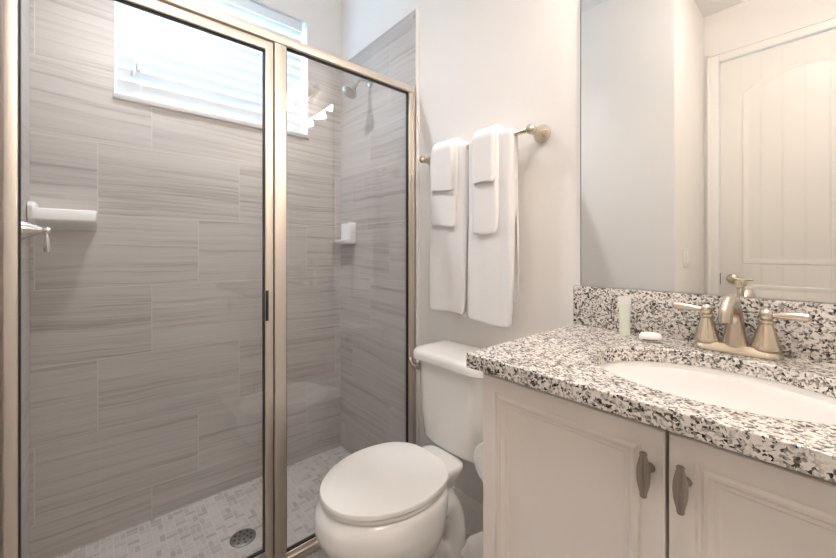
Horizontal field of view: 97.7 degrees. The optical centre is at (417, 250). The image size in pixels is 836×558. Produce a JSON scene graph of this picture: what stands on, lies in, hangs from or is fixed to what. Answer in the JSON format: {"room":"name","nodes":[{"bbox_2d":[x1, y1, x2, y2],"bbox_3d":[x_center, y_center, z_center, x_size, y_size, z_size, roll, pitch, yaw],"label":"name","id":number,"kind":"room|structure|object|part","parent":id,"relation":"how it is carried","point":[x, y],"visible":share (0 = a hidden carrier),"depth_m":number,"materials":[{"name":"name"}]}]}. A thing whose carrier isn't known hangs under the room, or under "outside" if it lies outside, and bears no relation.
{"room":"bathroom","nodes":[
{"label":"bathroom","id":0,"kind":"room"},
{"bbox_2d":[54,446,350,557],"bbox_3d":[-0.784,1.256,1.622,1.573,0.090,0.809,0,0,-41],"label":"floor","id":1,"kind":"structure","parent":0,"point":[204,528],"depth_m":1.62,"materials":[{"name":"tile"}]},
{"bbox_2d":[230,528,255,547],"bbox_3d":[-0.739,1.208,1.542,0.100,0.005,0.100,0,0,-41],"label":"floor drain","id":2,"kind":"object","parent":1,"relation":"on","point":[243,537],"visible":1,"depth_m":1.54,"materials":[{"name":"metal"}]},
{"bbox_2d":[250,0,340,134],"bbox_3d":[-1.328,-0.164,1.699,2.053,2.930,0.220,0,0,-41],"label":"wall","id":3,"kind":"structure","parent":0,"point":[320,19],"depth_m":2.18,"materials":[{"name":"paint"}]},
{"bbox_2d":[21,0,29,557],"bbox_3d":[-1.257,0.031,1.127,0.010,2.360,0.715,0,0,-41],"label":"shower tile","id":4,"kind":"structure","parent":3,"relation":"attached to","point":[25,4],"depth_m":1.32,"materials":[{"name":"stone"}]},
{"bbox_2d":[21,218,52,253],"bbox_3d":[-1.237,-0.067,1.177,0.085,0.170,0.170,0,0,-41],"label":"shower valve","id":5,"kind":"object","parent":4,"relation":"attached to","point":[28,229],"visible":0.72,"depth_m":1.18,"materials":[{"name":"silver metal"}]},
{"bbox_3d":[-1.214,-0.035,1.197,0.025,0.088,0.025,0,0,-41],"label":"lever","id":6,"kind":"part","parent":5,"relation":"part of","materials":[{"name":"silver metal"}]},
{"bbox_2d":[30,0,340,557],"bbox_3d":[-0.988,0.031,1.842,1.353,2.360,0.010,0,0,-41],"label":"wall tile","id":7,"kind":"structure","parent":3,"relation":"attached to","point":[146,324],"depth_m":1.65,"materials":[{"name":"tile"}]},
{"bbox_2d":[27,201,96,230],"bbox_3d":[-1.384,-0.136,1.428,0.192,0.102,0.094,0,0,-41],"label":"soap ledge","id":8,"kind":"object","parent":7,"relation":"attached to","point":[53,218],"visible":0.88,"depth_m":1.41,"materials":[{"name":"ceramic"}]},
{"bbox_2d":[113,1,309,138],"bbox_3d":[-1.033,-0.996,1.921,0.882,0.687,0.212,0,0,-41],"label":"window","id":9,"kind":"structure","parent":3,"relation":"in","point":[118,96],"depth_m":1.70,"materials":[{"name":"white plastic"}]},
{"bbox_3d":[-1.086,-1.006,1.982,0.870,0.667,0.050,0,0,-41],"label":"frame","id":10,"kind":"part","parent":9,"relation":"part of","materials":[{"name":"white plastic"}]},
{"bbox_2d":[116,0,301,132],"bbox_3d":[-1.008,-1.007,1.880,0.842,0.662,0.073,0,0,-41],"label":"window blind","id":11,"kind":"object","parent":9,"relation":"attached to","point":[159,59],"visible":0.71,"depth_m":1.82,"materials":[{"name":"white plastic"}]},
{"bbox_3d":[-1.263,-1.046,1.621,0.002,0.485,0.002,0,0,-11],"label":"lift cord","id":12,"kind":"part","parent":11,"relation":"part of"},
{"bbox_3d":[-1.069,-0.994,1.838,0.003,0.610,0.054,0,0,-41],"label":"ladder cord","id":13,"kind":"part","parent":11,"relation":"part of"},
{"bbox_3d":[-1.013,-0.688,1.886,0.842,0.022,0.036,0,0,-41],"label":"rail","id":14,"kind":"part","parent":11,"relation":"part of","materials":[{"name":"white plastic"}]},
{"bbox_3d":[-0.873,-0.994,2.008,0.003,0.610,0.054,0,0,-41],"label":"ladder cord","id":15,"kind":"part","parent":11,"relation":"part of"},
{"bbox_3d":[-1.013,-1.311,1.886,0.842,0.054,0.056,0,0,-41],"label":"head rail","id":16,"kind":"part","parent":11,"relation":"part of","materials":[{"name":"white"}]},
{"bbox_3d":[-0.745,-0.994,2.120,0.003,0.610,0.054,0,0,-41],"label":"ladder cord","id":17,"kind":"part","parent":11,"relation":"part of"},
{"bbox_3d":[-1.016,-0.664,1.902,0.882,0.024,0.162,0,0,-41],"label":"sill","id":18,"kind":"part","parent":9,"relation":"part of","materials":[{"name":"stone"}]},
{"bbox_2d":[304,534,469,557],"bbox_3d":[-0.172,1.226,0.350,2.321,0.150,1.914,0,0,-41],"label":"floor","id":19,"kind":"structure","parent":0,"point":[319,553],"depth_m":1.39,"materials":[{"name":"tile"}]},
{"bbox_2d":[0,0,415,557],"bbox_3d":[-0.526,0.185,1.310,1.332,1.929,0.043,0,0,-41],"label":"shower door frame","id":20,"kind":"structure","parent":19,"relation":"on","point":[274,47],"depth_m":1.29,"materials":[{"name":"silver metal"}]},
{"bbox_3d":[-0.766,0.189,1.102,0.642,1.859,0.028,0,0,-41],"label":"shower door","id":21,"kind":"part","parent":20,"relation":"part of","materials":[{"name":"clear glass"}]},
{"bbox_3d":[-0.526,-0.762,1.310,1.332,0.033,0.038,0,0,-41],"label":"header rail","id":22,"kind":"part","parent":20,"relation":"part of","materials":[{"name":"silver metal"}]},
{"bbox_3d":[-0.526,1.127,1.310,1.332,0.045,0.042,0,0,-41],"label":"sill rail","id":23,"kind":"part","parent":20,"relation":"part of","materials":[{"name":"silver metal"}]},
{"bbox_2d":[313,340,483,557],"bbox_3d":[-0.015,0.764,1.220,0.677,0.774,0.372,0,0,-41],"label":"toilet","id":24,"kind":"object","parent":19,"relation":"on","point":[390,499],"visible":0.99,"depth_m":1.15,"materials":[{"name":"ceramic"}]},
{"bbox_3d":[-0.107,0.702,1.139,0.398,0.021,0.344,0,0,-41],"label":"lid","id":25,"kind":"part","parent":24,"relation":"part of","materials":[{"name":"white plastic"}]},
{"bbox_3d":[-0.107,0.720,1.140,0.388,0.012,0.338,0,0,-41],"label":"seat","id":26,"kind":"part","parent":24,"relation":"part of","materials":[{"name":"white plastic"}]},
{"bbox_3d":[-0.052,0.940,1.187,0.577,0.424,0.372,0,0,-41],"label":"bowl","id":27,"kind":"part","parent":24,"relation":"part of","materials":[{"name":"ceramic"}]},
{"bbox_3d":[-0.015,0.436,1.416,0.049,0.048,0.028,0,0,12],"label":"flush lever","id":28,"kind":"part","parent":24,"relation":"part of","materials":[{"name":"grey metal"}]},
{"bbox_3d":[0.160,0.397,1.372,0.214,0.039,0.372,0,0,-41],"label":"tank lid","id":29,"kind":"part","parent":24,"relation":"part of","materials":[{"name":"ceramic"}]},
{"bbox_3d":[0.162,0.572,1.374,0.196,0.312,0.348,0,0,-41],"label":"tank","id":30,"kind":"part","parent":24,"relation":"part of","materials":[{"name":"ceramic"}]},
{"bbox_2d":[461,531,482,557],"bbox_3d":[0.241,1.061,1.168,0.209,0.179,0.209,0,0,-41],"label":"waste bin","id":31,"kind":"object","parent":19,"relation":"on","point":[473,547],"visible":0.47,"depth_m":1.24,"materials":[{"name":"white plastic"}]},
{"bbox_2d":[483,373,835,557],"bbox_3d":[0.549,0.706,0.697,0.532,0.890,0.711,0,0,-41],"label":"vanity cabinet","id":32,"kind":"object","parent":19,"relation":"on","point":[563,477],"visible":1,"depth_m":0.61,"materials":[{"name":"paint"}]},
{"bbox_3d":[0.267,0.659,0.692,0.022,0.773,0.349,0,0,-41],"label":"door","id":33,"kind":"part","parent":32,"relation":"part of","materials":[{"name":"paint"}]},
{"bbox_3d":[0.346,0.336,0.556,0.040,0.068,0.018,0,0,-41],"label":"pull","id":34,"kind":"part","parent":32,"relation":"part of","materials":[{"name":"grey metal"}]},
{"bbox_2d":[466,285,835,483],"bbox_3d":[0.554,0.184,0.702,0.521,0.152,0.762,0,0,-41],"label":"countertop","id":35,"kind":"structure","parent":32,"relation":"on","point":[564,361],"depth_m":0.75,"materials":[{"name":"stone"}]},
{"bbox_2d":[618,296,630,334],"bbox_3d":[0.564,0.175,0.997,0.028,0.104,0.026,0,0,-41],"label":"tube","id":36,"kind":"object","parent":35,"relation":"on","point":[624,302],"visible":1,"depth_m":0.99,"materials":[{"name":"white plastic"}]},
{"bbox_2d":[639,332,661,341],"bbox_3d":[0.589,0.217,0.926,0.049,0.021,0.048,0,0,-41],"label":"soap","id":37,"kind":"object","parent":35,"relation":"on","point":[644,336],"visible":1,"depth_m":0.91,"materials":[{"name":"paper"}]},
{"bbox_2d":[599,361,835,424],"bbox_3d":[0.549,0.335,0.669,0.376,0.150,0.468,0,0,-41],"label":"sink","id":38,"kind":"object","parent":35,"relation":"in","point":[731,390],"visible":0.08,"depth_m":0.71,"materials":[{"name":"ceramic"}]},
{"bbox_2d":[672,281,811,360],"bbox_3d":[0.709,0.148,0.817,0.174,0.160,0.175,0,0,5],"label":"faucet","id":39,"kind":"object","parent":35,"relation":"on","point":[765,344],"visible":1,"depth_m":0.79,"materials":[{"name":"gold metal"}]},
{"bbox_3d":[0.660,0.136,0.880,0.024,0.024,0.079,0,0,-41],"label":"lever","id":40,"kind":"part","parent":39,"relation":"part of","materials":[{"name":"silver metal"}]},
{"bbox_3d":[0.674,0.151,0.788,0.149,0.117,0.044,0,0,-41],"label":"spout","id":41,"kind":"part","parent":39,"relation":"part of","materials":[{"name":"silver metal"}]},
{"bbox_3d":[0.733,0.142,0.837,0.017,0.148,0.017,0,0,-41],"label":"lift rod","id":42,"kind":"part","parent":39,"relation":"part of","materials":[{"name":"silver metal"}]},
{"bbox_3d":[0.712,0.217,0.821,0.055,0.022,0.157,0,0,-41],"label":"plate","id":43,"kind":"part","parent":39,"relation":"part of","materials":[{"name":"silver metal"}]},
{"bbox_3d":[0.763,0.136,0.762,0.024,0.024,0.079,0,0,-41],"label":"lever","id":44,"kind":"part","parent":39,"relation":"part of","materials":[{"name":"silver metal"}]},
{"bbox_3d":[0.377,0.336,0.521,0.040,0.068,0.018,0,0,-41],"label":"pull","id":45,"kind":"part","parent":32,"relation":"part of","materials":[{"name":"grey metal"}]},
{"bbox_3d":[0.502,0.659,0.422,0.022,0.773,0.357,0,0,-41],"label":"door","id":46,"kind":"part","parent":32,"relation":"part of","materials":[{"name":"paint"}]},
{"bbox_2d":[341,0,835,504],"bbox_3d":[0.343,-0.164,1.434,0.120,2.930,2.873,0,0,-41],"label":"wall","id":47,"kind":"structure","parent":0,"point":[515,64],"depth_m":1.35,"materials":[{"name":"paint"}]},
{"bbox_2d":[341,9,415,453],"bbox_3d":[-0.244,0.031,2.009,0.010,2.360,0.715,0,0,-41],"label":"wall tile","id":48,"kind":"structure","parent":47,"relation":"attached to","point":[373,122],"depth_m":1.99,"materials":[{"name":"tile"}]},
{"bbox_2d":[334,222,355,243],"bbox_3d":[-0.440,-0.104,2.173,0.070,0.126,0.164,0,0,-41],"label":"soap dish","id":49,"kind":"object","parent":48,"relation":"attached to","point":[348,230],"visible":1,"depth_m":2.13,"materials":[{"name":"ceramic"}]},
{"bbox_2d":[334,239,355,243],"bbox_3d":[-0.441,-0.054,2.175,0.070,0.026,0.160,0,0,-41],"label":"tray","id":50,"kind":"object","parent":49,"relation":"on","point":[343,241],"depth_m":2.12,"materials":[{"name":"ceramic"}]},
{"bbox_3d":[-0.428,-0.108,2.179,0.045,0.118,0.158,0,0,-41],"label":"plate","id":51,"kind":"part","parent":49,"relation":"part of","materials":[{"name":"ceramic"}]},
{"bbox_2d":[342,78,372,98],"bbox_3d":[-0.326,-0.890,1.970,0.170,0.148,0.082,0,0,-41],"label":"showerhead","id":52,"kind":"object","parent":48,"relation":"attached to","point":[349,91],"visible":0.83,"depth_m":1.94,"materials":[{"name":"silver metal"}]},
{"bbox_3d":[-0.302,-0.920,1.991,0.107,0.057,0.021,0,0,-41],"label":"arm","id":53,"kind":"part","parent":52,"relation":"part of","materials":[{"name":"silver metal"}]},
{"bbox_2d":[416,6,418,445],"bbox_3d":[-0.001,-0.002,1.732,0.024,2.306,0.016,0,0,-41],"label":"trim","id":54,"kind":"structure","parent":47,"relation":"attached to","point":[417,7],"depth_m":1.72,"materials":[{"name":"paint"}]},
{"bbox_2d":[453,486,482,535],"bbox_3d":[0.260,1.078,1.426,0.015,0.146,0.780,0,0,-41],"label":"baseboard","id":55,"kind":"structure","parent":47,"relation":"attached to","point":[473,510],"depth_m":1.47,"materials":[{"name":"paint"}]},
{"bbox_2d":[419,124,550,165],"bbox_3d":[0.217,-0.399,1.417,0.092,0.062,0.590,0,0,-41],"label":"towel bar","id":56,"kind":"object","parent":47,"relation":"attached to","point":[541,134],"visible":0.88,"depth_m":1.22,"materials":[{"name":"silver metal"}]},
{"bbox_3d":[0.044,-0.399,1.616,0.092,0.062,0.062,0,0,-41],"label":"post","id":57,"kind":"part","parent":56,"relation":"part of","materials":[{"name":"silver metal"}]},
{"bbox_2d":[430,142,468,314],"bbox_3d":[0.127,-0.089,1.474,0.052,0.666,0.198,0,0,-41],"label":"bath towel","id":58,"kind":"object","parent":56,"relation":"hanging from","point":[448,245],"visible":0.63,"depth_m":1.42,"materials":[{"name":"white fabric"}]},
{"bbox_2d":[431,140,461,226],"bbox_3d":[0.123,-0.263,1.480,0.075,0.343,0.148,0,0,-41],"label":"hand towel","id":59,"kind":"object","parent":58,"relation":"on","point":[443,203],"visible":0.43,"depth_m":1.44,"materials":[{"name":"white fabric"}]},
{"bbox_2d":[431,137,463,191],"bbox_3d":[0.125,-0.340,1.478,0.098,0.212,0.129,0,0,-41],"label":"washcloth","id":60,"kind":"object","parent":59,"relation":"on","point":[442,154],"visible":0.81,"depth_m":1.44,"materials":[{"name":"white fabric"}]},
{"bbox_2d":[468,128,518,327],"bbox_3d":[0.267,-0.079,1.313,0.053,0.685,0.200,0,0,-41],"label":"bath towel","id":61,"kind":"object","parent":56,"relation":"hanging from","point":[493,259],"visible":0.73,"depth_m":1.26,"materials":[{"name":"white fabric"}]},
{"bbox_2d":[472,128,502,234],"bbox_3d":[0.259,-0.246,1.323,0.076,0.378,0.118,0,0,-41],"label":"hand towel","id":62,"kind":"object","parent":61,"relation":"on","point":[485,200],"visible":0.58,"depth_m":1.28,"materials":[{"name":"white fabric"}]},
{"bbox_2d":[472,125,504,183],"bbox_3d":[0.261,-0.343,1.321,0.099,0.207,0.099,0,0,-41],"label":"washcloth","id":63,"kind":"object","parent":62,"relation":"on","point":[483,144],"visible":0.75,"depth_m":1.28,"materials":[{"name":"white fabric"}]},
{"bbox_3d":[0.391,-0.399,1.217,0.092,0.062,0.062,0,0,-41],"label":"post","id":64,"kind":"part","parent":56,"relation":"part of","materials":[{"name":"silver metal"}]},
{"bbox_2d":[573,285,835,363],"bbox_3d":[0.743,0.168,0.866,0.019,0.119,0.761,0,0,-41],"label":"backsplash","id":65,"kind":"structure","parent":47,"relation":"attached to","point":[651,311],"depth_m":0.92,"materials":[{"name":"stone"}]},
{"bbox_2d":[580,0,835,302],"bbox_3d":[0.751,-0.421,0.869,0.006,1.056,0.734,0,0,-41],"label":"mirror","id":66,"kind":"object","parent":47,"relation":"attached to","point":[708,127],"visible":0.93,"depth_m":0.90,"materials":[{"name":"clear glass"}]},
{"bbox_3d":[0.249,0.545,0.946,0.142,0.040,0.062,0,0,-41],"label":"toilet paper holder","id":67,"kind":"object","parent":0,"visible":0},
{"bbox_2d":[474,442,482,481],"bbox_3d":[0.218,0.545,0.952,0.096,0.114,0.114,0,0,-41],"label":"toilet paper roll","id":68,"kind":"object","parent":67,"relation":"hanging from","point":[478,453],"visible":0.13,"depth_m":0.95,"materials":[{"name":"white paper"}]}
]}

